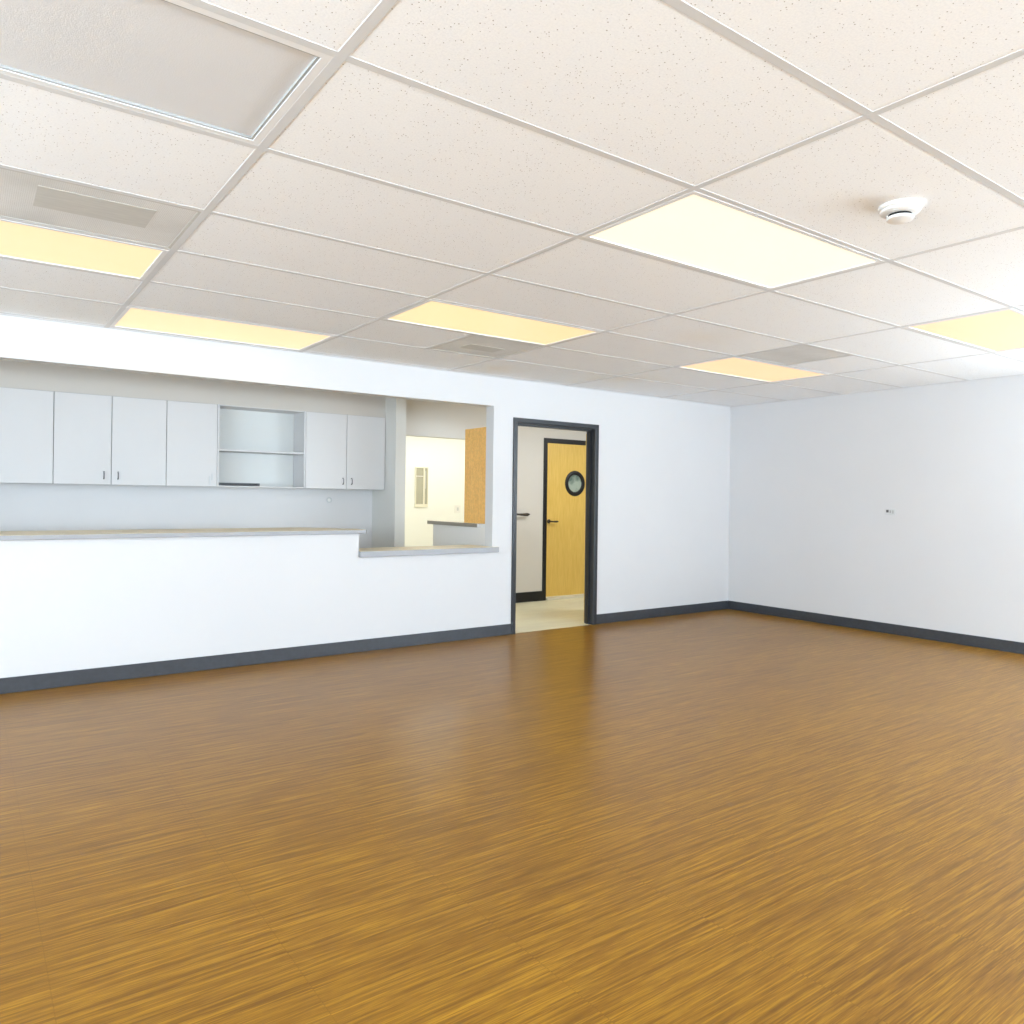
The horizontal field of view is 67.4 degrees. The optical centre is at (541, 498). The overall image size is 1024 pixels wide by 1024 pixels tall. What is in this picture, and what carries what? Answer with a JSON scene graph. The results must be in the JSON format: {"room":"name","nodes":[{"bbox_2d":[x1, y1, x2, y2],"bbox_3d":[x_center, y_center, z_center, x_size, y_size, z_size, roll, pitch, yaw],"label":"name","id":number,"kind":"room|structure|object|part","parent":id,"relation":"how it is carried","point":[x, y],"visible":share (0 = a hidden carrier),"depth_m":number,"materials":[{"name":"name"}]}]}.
{"room":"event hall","nodes":[
{"label":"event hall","id":0,"kind":"room"},
{"bbox_2d":[0,444,371,547],"bbox_3d":[-4.274,-0.063,6.911,5.850,2.620,0.120,1,0,-37],"label":"wall","id":1,"kind":"structure","parent":0,"point":[23,506],"depth_m":7.39,"materials":[{"name":"paint"}]},
{"bbox_2d":[0,387,53,483],"bbox_3d":[-4.598,-0.526,6.382,0.883,0.788,0.327,1,0,-37],"label":"upper cabinet","id":2,"kind":"object","parent":1,"relation":"attached to","point":[26,415],"visible":1,"depth_m":6.40,"materials":[{"name":"laminate"}]},
{"bbox_2d":[53,391,166,485],"bbox_3d":[-3.884,-0.517,6.900,0.877,0.788,0.358,1,0,-37],"label":"upper cabinet","id":3,"kind":"object","parent":1,"relation":"attached to","point":[98,439],"visible":0.99,"depth_m":6.76,"materials":[{"name":"laminate"}]},
{"bbox_3d":[-3.978,-0.516,6.655,0.430,0.784,0.018,1,0,-37],"label":"door","id":4,"kind":"part","parent":3,"relation":"part of","materials":[{"name":"laminate"}]},
{"bbox_3d":[-3.627,-0.512,6.919,0.439,0.784,0.018,1,0,-37],"label":"door","id":5,"kind":"part","parent":3,"relation":"part of","materials":[{"name":"laminate"}]},
{"bbox_2d":[166,400,217,486],"bbox_3d":[-3.363,-0.511,7.308,0.442,0.788,0.333,1,0,-37],"label":"upper cabinet","id":6,"kind":"object","parent":1,"relation":"attached to","point":[191,427],"visible":1,"depth_m":7.18,"materials":[{"name":"laminate"}]},
{"bbox_2d":[217,404,305,487],"bbox_3d":[-2.846,-0.504,7.702,0.855,0.788,0.326,1,0,-37],"label":"shelf unit","id":7,"kind":"object","parent":1,"relation":"attached to","point":[255,445],"depth_m":7.83,"materials":[{"name":"laminate"}]},
{"bbox_3d":[-3.178,-0.508,7.445,0.016,0.788,0.315,1,0,-37],"label":"panel","id":8,"kind":"part","parent":7,"relation":"part of","materials":[{"name":"laminate"}]},
{"bbox_3d":[-2.940,-0.138,7.463,0.378,0.028,0.042,1,0,-37],"label":"louvre strip","id":9,"kind":"part","parent":7,"relation":"part of","materials":[{"name":"grey metal"}]},
{"bbox_3d":[-2.848,-0.116,7.697,0.822,0.012,0.314,1,0,-37],"label":"panel","id":10,"kind":"part","parent":7,"relation":"part of","materials":[{"name":"laminate"}]},
{"bbox_3d":[-2.845,-0.466,7.699,0.822,0.018,0.310,1,0,-37],"label":"shelf","id":11,"kind":"part","parent":7,"relation":"part of","materials":[{"name":"laminate"}]},
{"bbox_3d":[-2.843,-0.894,7.704,0.822,0.008,0.298,1,0,-37],"label":"panel","id":12,"kind":"part","parent":7,"relation":"part of","materials":[{"name":"laminate"}]},
{"bbox_3d":[-2.507,-0.500,7.949,0.016,0.788,0.315,1,0,-37],"label":"panel","id":13,"kind":"part","parent":7,"relation":"part of","materials":[{"name":"laminate"}]},
{"bbox_2d":[305,411,384,489],"bbox_3d":[-2.141,-0.495,8.212,0.882,0.788,0.358,1,0,-37],"label":"upper cabinet","id":14,"kind":"object","parent":1,"relation":"attached to","point":[343,451],"visible":0.99,"depth_m":8.08,"materials":[{"name":"laminate"}]},
{"bbox_3d":[-2.235,-0.494,7.968,0.435,0.784,0.018,1,0,-37],"label":"door","id":15,"kind":"part","parent":14,"relation":"part of","materials":[{"name":"laminate"}]},
{"bbox_3d":[-1.883,-0.490,8.232,0.435,0.784,0.018,1,0,-37],"label":"door","id":16,"kind":"part","parent":14,"relation":"part of","materials":[{"name":"laminate"}]},
{"bbox_2d":[0,360,384,417],"bbox_3d":[-4.072,-1.142,6.786,5.700,0.457,0.306,1,0,-37],"label":"soffit","id":17,"kind":"structure","parent":0,"point":[13,374],"depth_m":7.12,"materials":[{"name":"grey paint"}]},
{"bbox_2d":[0,315,730,677],"bbox_3d":[-2.246,-0.038,5.929,11.209,2.620,0.128,1,0,-37],"label":"wall","id":18,"kind":"structure","parent":0,"point":[664,472],"depth_m":6.28,"materials":[{"name":"paint"}]},
{"bbox_2d":[0,527,366,540],"bbox_3d":[-3.454,0.252,5.322,4.515,0.032,0.670,1,0,-37],"label":"countertop","id":19,"kind":"structure","parent":18,"relation":"on","point":[212,532],"depth_m":5.63,"materials":[{"name":"laminate"}]},
{"bbox_2d":[0,624,510,693],"bbox_3d":[-3.492,1.206,4.916,8.024,0.102,0.012,1,0,-37],"label":"baseboard","id":20,"kind":"structure","parent":18,"relation":"attached to","point":[149,669],"depth_m":5.78,"materials":[{"name":"plastic"}]},
{"bbox_2d":[359,545,498,556],"bbox_3d":[-1.072,0.470,6.950,1.380,0.050,0.417,1,0,-37],"label":"ledge","id":21,"kind":"object","parent":18,"relation":"attached to","point":[445,549],"visible":0.85,"depth_m":6.81,"materials":[{"name":"laminate"}]},
{"bbox_2d":[511,417,598,633],"bbox_3d":[0.115,0.265,7.702,1.076,2.074,0.144,1,0,-37],"label":"door frame","id":22,"kind":"structure","parent":18,"relation":"in","point":[592,435],"depth_m":7.95,"materials":[{"name":"paint"}]},
{"bbox_2d":[584,475,585,589],"bbox_3d":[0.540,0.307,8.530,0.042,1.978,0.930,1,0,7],"label":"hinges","id":23,"kind":"structure","parent":22,"relation":"attached to","point":[585,475],"depth_m":8.07,"materials":[{"name":"black metal"}]},
{"bbox_2d":[597,600,727,623],"bbox_3d":[1.411,1.268,8.607,2.095,0.102,0.012,1,0,-37],"label":"baseboard","id":24,"kind":"structure","parent":18,"relation":"attached to","point":[720,605],"depth_m":8.54,"materials":[{"name":"plastic"}]},
{"bbox_2d":[372,397,405,547],"bbox_3d":[-1.718,-0.031,8.479,0.120,2.620,0.690,1,0,-37],"label":"wall partition","id":25,"kind":"structure","parent":0,"point":[388,504],"depth_m":8.23,"materials":[{"name":"paint"}]},
{"bbox_2d":[405,436,464,546],"bbox_3d":[-1.198,-0.024,12.194,5.180,2.620,0.120,1,0,-37],"label":"wall","id":26,"kind":"structure","parent":0,"point":[444,459],"depth_m":11.77,"materials":[{"name":"paint"}]},
{"bbox_2d":[415,467,427,506],"bbox_3d":[-1.818,-0.175,11.636,0.215,0.605,0.022,1,0,-37],"label":"window","id":27,"kind":"structure","parent":26,"relation":"in","point":[421,473],"depth_m":11.64,"materials":[{"name":"beige glass"}]},
{"bbox_2d":[455,505,459,512],"bbox_3d":[-1.312,0.164,12.027,0.100,0.120,0.012,1,0,-37],"label":"switch plate","id":28,"kind":"object","parent":26,"relation":"attached to","point":[457,507],"visible":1,"depth_m":12.02,"materials":[{"name":"white plastic"}]},
{"bbox_2d":[433,524,484,545],"bbox_3d":[-0.785,0.785,7.837,0.105,1.011,1.150,1,0,-37],"label":"wall","id":29,"kind":"structure","parent":0,"point":[442,534],"depth_m":7.85,"materials":[{"name":"grey paint"}]},
{"bbox_2d":[427,520,484,527],"bbox_3d":[-0.791,0.261,7.869,0.206,0.038,1.204,1,0,-37],"label":"countertop","id":30,"kind":"structure","parent":29,"relation":"on","point":[437,522],"depth_m":7.86,"materials":[{"name":"laminate"}]},
{"bbox_2d":[464,427,485,523],"bbox_3d":[-0.563,-0.224,7.570,0.177,0.936,0.448,1,0,-37],"label":"door","id":31,"kind":"structure","parent":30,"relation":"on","point":[475,438],"depth_m":7.54,"materials":[{"name":"brown wood"}]},
{"bbox_2d":[406,399,586,592],"bbox_3d":[0.372,-0.004,10.109,5.180,2.620,0.110,1,0,-37],"label":"wall","id":32,"kind":"structure","parent":0,"point":[423,418],"depth_m":9.59,"materials":[{"name":"paint"}]},
{"bbox_2d":[517,513,529,515],"bbox_3d":[-0.247,0.198,9.529,0.239,0.056,0.066,1,0,-32],"label":"door lever","id":33,"kind":"object","parent":32,"relation":"attached to","point":[522,514],"visible":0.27,"depth_m":9.52,"materials":[{"name":"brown metal"}]},
{"bbox_2d":[516,591,541,602],"bbox_3d":[-0.310,1.234,9.531,0.801,0.125,0.012,1,0,-37],"label":"baseboard","id":34,"kind":"structure","parent":32,"relation":"attached to","point":[521,597],"depth_m":9.64,"materials":[{"name":"black rubber"}]},
{"bbox_2d":[542,438,585,600],"bbox_3d":[0.415,0.268,10.102,1.021,2.076,0.180,1,0,-37],"label":"door","id":35,"kind":"structure","parent":32,"relation":"in","point":[564,469],"depth_m":9.97,"materials":[{"name":"yellow wood"}]},
{"bbox_3d":[0.438,-0.199,10.090,0.224,0.224,0.008,1,0,-37],"label":"porthole glass","id":36,"kind":"part","parent":35,"relation":"part of","materials":[{"name":"clear glass"}]},
{"bbox_2d":[0,594,1023,1023],"bbox_3d":[0.123,1.363,3.957,12.950,0.120,15.450,1,0,-37],"label":"floor","id":37,"kind":"structure","parent":0,"point":[725,816],"depth_m":2.97,"materials":[{"name":"brown wood"}]},
{"bbox_2d":[0,0,1023,406],"bbox_3d":[0.971,-1.134,1.675,11.209,0.022,10.522,1,0,-37],"label":"ceiling","id":38,"kind":"structure","parent":0,"point":[459,152],"depth_m":2.71,"materials":[{"name":"tile"}]},
{"bbox_2d":[0,219,168,279],"bbox_3d":[-2.450,-1.217,3.434,1.313,0.103,0.628,1,0,-37],"label":"ceiling light","id":39,"kind":"object","parent":38,"relation":"attached to","point":[18,241],"visible":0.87,"depth_m":3.62,"materials":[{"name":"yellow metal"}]},
{"bbox_2d":[0,167,200,248],"bbox_3d":[-2.067,-1.167,2.924,1.313,0.009,0.590,1,0,-37],"label":"ceiling vent","id":40,"kind":"object","parent":38,"relation":"in","point":[26,197],"visible":1,"depth_m":3.09,"materials":[{"name":"metal"}]},
{"bbox_2d":[0,0,332,145],"bbox_3d":[-1.253,-1.212,1.844,1.313,0.121,0.638,1,0,-37],"label":"ceiling light","id":41,"kind":"object","parent":38,"relation":"attached to","point":[177,61],"visible":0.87,"depth_m":2.02,"materials":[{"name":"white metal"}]},
{"bbox_2d":[110,307,334,350],"bbox_3d":[-2.199,-1.214,5.333,1.315,0.103,0.701,1,0,-37],"label":"ceiling light","id":42,"kind":"object","parent":38,"relation":"attached to","point":[134,318],"visible":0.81,"depth_m":5.30,"materials":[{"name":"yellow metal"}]},
{"bbox_2d":[430,335,542,357],"bbox_3d":[-0.421,-1.146,5.794,0.610,0.009,0.644,1,0,-37],"label":"ceiling vent","id":43,"kind":"object","parent":38,"relation":"in","point":[471,345],"visible":0.98,"depth_m":5.78,"materials":[{"name":"metal"}]},
{"bbox_2d":[383,300,599,345],"bbox_3d":[-0.303,-1.190,5.050,1.316,0.103,0.628,1,0,-37],"label":"ceiling light","id":44,"kind":"object","parent":38,"relation":"attached to","point":[429,313],"visible":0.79,"depth_m":5.02,"materials":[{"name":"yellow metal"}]},
{"bbox_2d":[583,191,883,289],"bbox_3d":[0.894,-1.174,3.460,1.316,0.103,0.638,1,0,-37],"label":"ceiling light","id":45,"kind":"object","parent":38,"relation":"attached to","point":[696,230],"visible":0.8,"depth_m":3.40,"materials":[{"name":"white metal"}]},
{"bbox_2d":[677,357,828,382],"bbox_3d":[1.853,-1.162,6.673,1.310,0.103,0.628,1,0,-37],"label":"ceiling light","id":46,"kind":"object","parent":38,"relation":"attached to","point":[732,366],"visible":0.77,"depth_m":6.66,"materials":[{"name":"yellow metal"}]},
{"bbox_2d":[740,345,848,364],"bbox_3d":[1.963,-1.116,5.958,0.625,0.009,0.590,1,0,-37],"label":"ceiling vent","id":47,"kind":"object","parent":38,"relation":"in","point":[800,353],"visible":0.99,"depth_m":5.95,"materials":[{"name":"metal"}]},
{"bbox_2d":[878,198,922,224],"bbox_3d":[1.374,-1.090,2.935,0.158,0.059,0.158,1,0,-37],"label":"smoke detector","id":48,"kind":"object","parent":38,"relation":"attached to","point":[899,211],"visible":1,"depth_m":2.90,"materials":[{"name":"white plastic"}]},
{"bbox_2d":[904,308,1023,352],"bbox_3d":[3.050,-1.147,5.083,1.310,0.103,0.638,1,0,-37],"label":"ceiling light","id":49,"kind":"object","parent":38,"relation":"attached to","point":[1001,330],"visible":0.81,"depth_m":5.02,"materials":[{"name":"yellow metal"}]},
{"bbox_2d":[728,375,1023,642],"bbox_3d":[5.443,0.060,5.133,0.120,2.620,10.650,1,0,-37],"label":"wall","id":50,"kind":"structure","parent":0,"point":[813,481],"depth_m":7.65,"materials":[{"name":"paint"}]},
{"bbox_2d":[728,600,1023,653],"bbox_3d":[5.413,1.319,5.042,0.012,0.102,10.522,1,0,-37],"label":"baseboard","id":51,"kind":"structure","parent":50,"relation":"attached to","point":[915,632],"depth_m":7.63,"materials":[{"name":"plastic"}]},
{"bbox_2d":[885,509,894,514],"bbox_3d":[3.475,0.133,7.639,0.008,0.061,0.110,1,0,-37],"label":"wall outlet","id":52,"kind":"object","parent":50,"relation":"attached to","point":[887,511],"visible":1,"depth_m":7.63,"materials":[{"name":"plastic"}]}
]}

